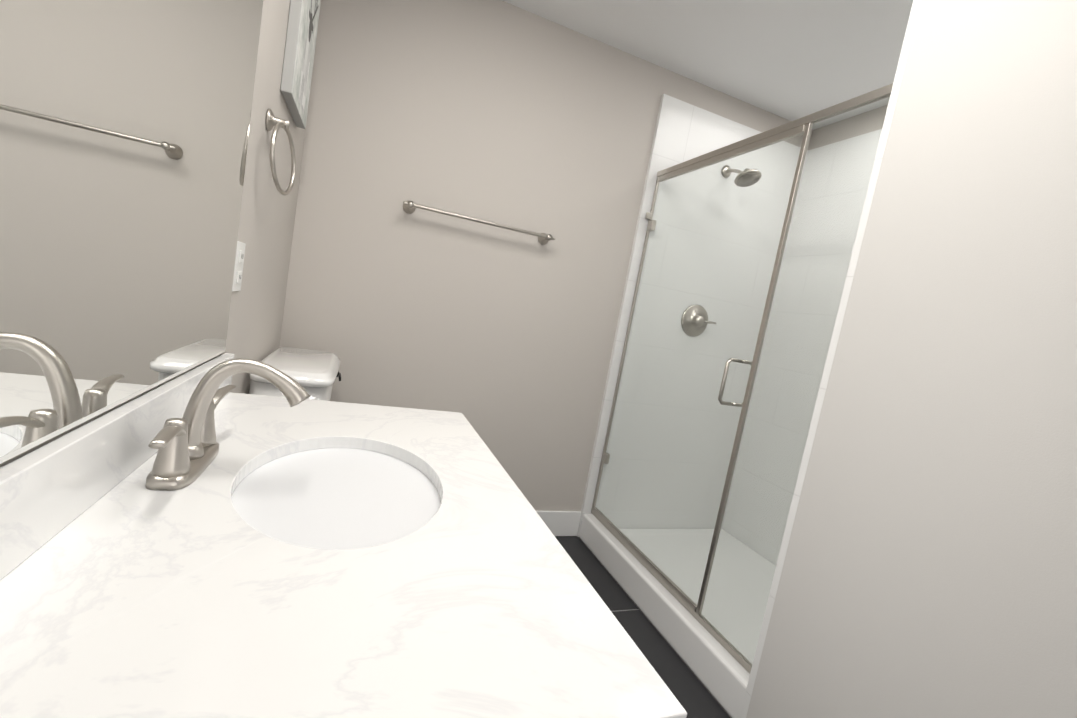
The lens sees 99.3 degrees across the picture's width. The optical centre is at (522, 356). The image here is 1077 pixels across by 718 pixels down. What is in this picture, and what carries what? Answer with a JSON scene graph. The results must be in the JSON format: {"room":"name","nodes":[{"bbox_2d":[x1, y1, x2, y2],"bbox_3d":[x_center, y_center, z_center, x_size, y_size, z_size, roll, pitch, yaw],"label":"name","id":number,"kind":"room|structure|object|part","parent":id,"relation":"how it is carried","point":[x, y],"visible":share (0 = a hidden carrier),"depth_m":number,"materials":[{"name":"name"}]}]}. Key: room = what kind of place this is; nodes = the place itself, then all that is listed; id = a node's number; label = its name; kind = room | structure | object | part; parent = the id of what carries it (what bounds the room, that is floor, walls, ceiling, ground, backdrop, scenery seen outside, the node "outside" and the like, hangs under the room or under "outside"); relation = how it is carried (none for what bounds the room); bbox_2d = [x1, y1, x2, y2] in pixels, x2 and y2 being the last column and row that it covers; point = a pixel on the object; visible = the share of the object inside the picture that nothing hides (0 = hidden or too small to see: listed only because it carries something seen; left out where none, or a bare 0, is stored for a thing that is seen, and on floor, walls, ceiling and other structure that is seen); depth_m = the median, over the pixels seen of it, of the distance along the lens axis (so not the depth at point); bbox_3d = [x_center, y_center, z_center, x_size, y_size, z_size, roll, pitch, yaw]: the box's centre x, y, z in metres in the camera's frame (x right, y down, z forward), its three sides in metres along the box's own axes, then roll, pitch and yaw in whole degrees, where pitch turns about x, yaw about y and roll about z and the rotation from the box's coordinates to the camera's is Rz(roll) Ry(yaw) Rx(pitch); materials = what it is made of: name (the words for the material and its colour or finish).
{"room":"bathroom","nodes":[
{"label":"bathroom","id":0,"kind":"room"},
{"bbox_2d":[0,0,320,467],"bbox_3d":[-0.440,-0.172,0.294,0.100,2.356,3.347,8,6,-20],"label":"wall","id":1,"kind":"structure","parent":0,"point":[265,231],"depth_m":1.23,"materials":[{"name":"grey paint"}]},
{"bbox_2d":[0,0,262,463],"bbox_3d":[-0.440,-0.464,0.557,0.006,1.067,0.925,8,6,-20],"label":"wall mirror","id":2,"kind":"object","parent":1,"relation":"attached to","point":[124,129],"visible":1,"depth_m":0.52,"materials":[{"name":"clear glass"}]},
{"bbox_2d":[232,241,245,290],"bbox_3d":[-0.660,-0.209,1.065,0.009,0.114,0.070,8,6,-20],"label":"electrical outlet plate","id":3,"kind":"object","parent":1,"relation":"attached to","point":[238,266],"visible":0.98,"depth_m":1.05,"materials":[{"name":"white plastic"}]},
{"bbox_2d":[266,108,295,195],"bbox_3d":[-0.629,-0.524,1.180,0.065,0.201,0.173,8,6,-20],"label":"towel ring","id":4,"kind":"object","parent":1,"relation":"attached to","point":[272,120],"visible":1,"depth_m":1.16,"materials":[{"name":"silver metal"}]},
{"bbox_2d":[280,0,319,128],"bbox_3d":[-0.662,-0.944,1.376,0.030,0.402,0.315,8,6,-20],"label":"canvas art","id":5,"kind":"object","parent":1,"relation":"attached to","point":[300,43],"visible":1,"depth_m":1.31},
{"bbox_2d":[279,0,812,510],"bbox_3d":[0.276,-0.247,2.268,2.567,2.356,0.100,8,6,-20],"label":"wall","id":6,"kind":"structure","parent":0,"point":[501,340],"depth_m":1.99,"materials":[{"name":"grey paint"}]},
{"bbox_2d":[403,201,554,244],"bbox_3d":[-0.173,-0.574,1.962,0.667,0.052,0.082,8,6,-20],"label":"towel rail","id":7,"kind":"object","parent":6,"relation":"attached to","point":[409,207],"visible":1,"depth_m":1.92,"materials":[{"name":"silver metal"}]},
{"bbox_2d":[536,511,580,535],"bbox_3d":[-0.270,0.841,1.775,1.490,0.135,0.796,8,6,-20],"label":"baseboard","id":8,"kind":"structure","parent":6,"relation":"attached to","point":[561,523],"depth_m":2.35,"materials":[{"name":"white"}]},
{"bbox_2d":[577,94,808,536],"bbox_3d":[0.920,-0.092,2.451,0.945,2.236,0.020,8,6,-20],"label":"shower wall tile","id":9,"kind":"structure","parent":6,"relation":"attached to","point":[684,131],"depth_m":2.42,"materials":[{"name":"white tile"}]},
{"bbox_2d":[681,304,715,336],"bbox_3d":[0.928,-0.185,2.397,0.180,0.170,0.058,8,6,-20],"label":"shower valve","id":10,"kind":"object","parent":9,"relation":"attached to","point":[694,322],"depth_m":2.40,"materials":[{"name":"silver metal"}]},
{"bbox_2d":[721,165,761,186],"bbox_3d":[1.075,-0.899,2.248,0.120,0.127,0.216,8,6,-20],"label":"shower head","id":11,"kind":"object","parent":9,"relation":"attached to","point":[755,177],"depth_m":2.20},
{"bbox_2d":[555,536,731,717],"bbox_3d":[0.544,1.196,0.857,2.667,0.100,3.347,8,6,-20],"label":"floor","id":12,"kind":"structure","parent":0,"point":[693,695],"depth_m":1.69,"materials":[{"name":"tile"}]},
{"bbox_2d":[249,347,340,400],"bbox_3d":[-0.543,0.450,1.658,0.788,0.830,0.496,8,6,-20],"label":"toilet","id":13,"kind":"object","parent":12,"relation":"on","point":[314,374],"visible":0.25,"depth_m":1.37,"materials":[{"name":"white ceramic"}]},
{"bbox_3d":[-0.689,0.073,1.710,0.026,0.023,0.088,8,6,-20],"label":"lever","id":14,"kind":"part","parent":13,"relation":"part of","materials":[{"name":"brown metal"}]},
{"bbox_2d":[0,353,686,717],"bbox_3d":[-0.335,0.504,0.756,0.582,0.976,0.946,8,6,-20],"label":"bathroom vanity","id":15,"kind":"object","parent":12,"relation":"on","point":[202,541],"visible":1,"depth_m":0.46,"materials":[{"name":"white stone"}]},
{"bbox_2d":[145,358,310,490],"bbox_3d":[-0.416,0.085,0.678,0.179,0.167,0.313,8,6,-20],"label":"faucet","id":16,"kind":"object","parent":15,"relation":"on","point":[192,455],"depth_m":0.66,"materials":[{"name":"silver metal"}]},
{"bbox_2d":[579,513,775,717],"bbox_3d":[0.925,1.030,2.029,0.954,0.147,1.136,8,6,-20],"label":"pan","id":17,"kind":"object","parent":12,"relation":"on","point":[720,671],"visible":0.42,"depth_m":1.96,"materials":[{"name":"white plastic"}]},
{"bbox_2d":[502,0,912,129],"bbox_3d":[0.965,-1.211,0.612,2.667,0.100,3.347,8,6,-20],"label":"ceiling","id":18,"kind":"structure","parent":0,"point":[791,60],"depth_m":1.90,"materials":[{"name":"white paint"}]},
{"bbox_2d":[808,105,887,149],"bbox_3d":[1.625,0.005,2.109,0.100,2.356,1.144,8,6,-20],"label":"wall","id":19,"kind":"structure","parent":0,"point":[828,135],"depth_m":2.31,"materials":[{"name":"grey paint"}]},
{"bbox_2d":[721,133,868,557],"bbox_3d":[1.559,0.056,2.095,0.019,2.236,1.144,8,6,-20],"label":"shower wall tile","id":20,"kind":"structure","parent":19,"relation":"attached to","point":[826,166],"depth_m":2.44,"materials":[{"name":"white tile"}]},
{"bbox_2d":[746,0,1076,717],"bbox_3d":[1.471,0.085,1.054,1.090,2.356,0.752,8,6,-20],"label":"wall","id":21,"kind":"structure","parent":0,"point":[929,569],"depth_m":0.98,"materials":[{"name":"white paint"}]},
{"bbox_2d":[591,83,892,672],"bbox_3d":[0.685,0.044,1.791,0.042,1.750,1.106,8,6,-20],"label":"shower door frame","id":22,"kind":"object","parent":21,"relation":"attached to","point":[794,128],"visible":0.69,"depth_m":1.60,"materials":[{"name":"silver metal"}]},
{"bbox_2d":[596,94,890,662],"bbox_3d":[0.693,0.048,1.794,0.129,1.702,1.062,8,6,-20],"label":"shower door","id":23,"kind":"object","parent":21,"relation":"attached to","point":[725,373],"visible":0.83,"depth_m":1.64,"materials":[{"name":"clear glass"}]},
{"bbox_3d":[0.755,0.093,1.609,0.129,0.168,0.012,8,6,-20],"label":"handle","id":24,"kind":"part","parent":23,"relation":"part of","materials":[{"name":"silver metal"}]},
{"bbox_2d":[739,0,920,717],"bbox_3d":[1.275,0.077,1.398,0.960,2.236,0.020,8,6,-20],"label":"wall","id":25,"kind":"structure","parent":21,"relation":"attached to","point":[829,341],"depth_m":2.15,"materials":[{"name":"white paint"}]}
]}

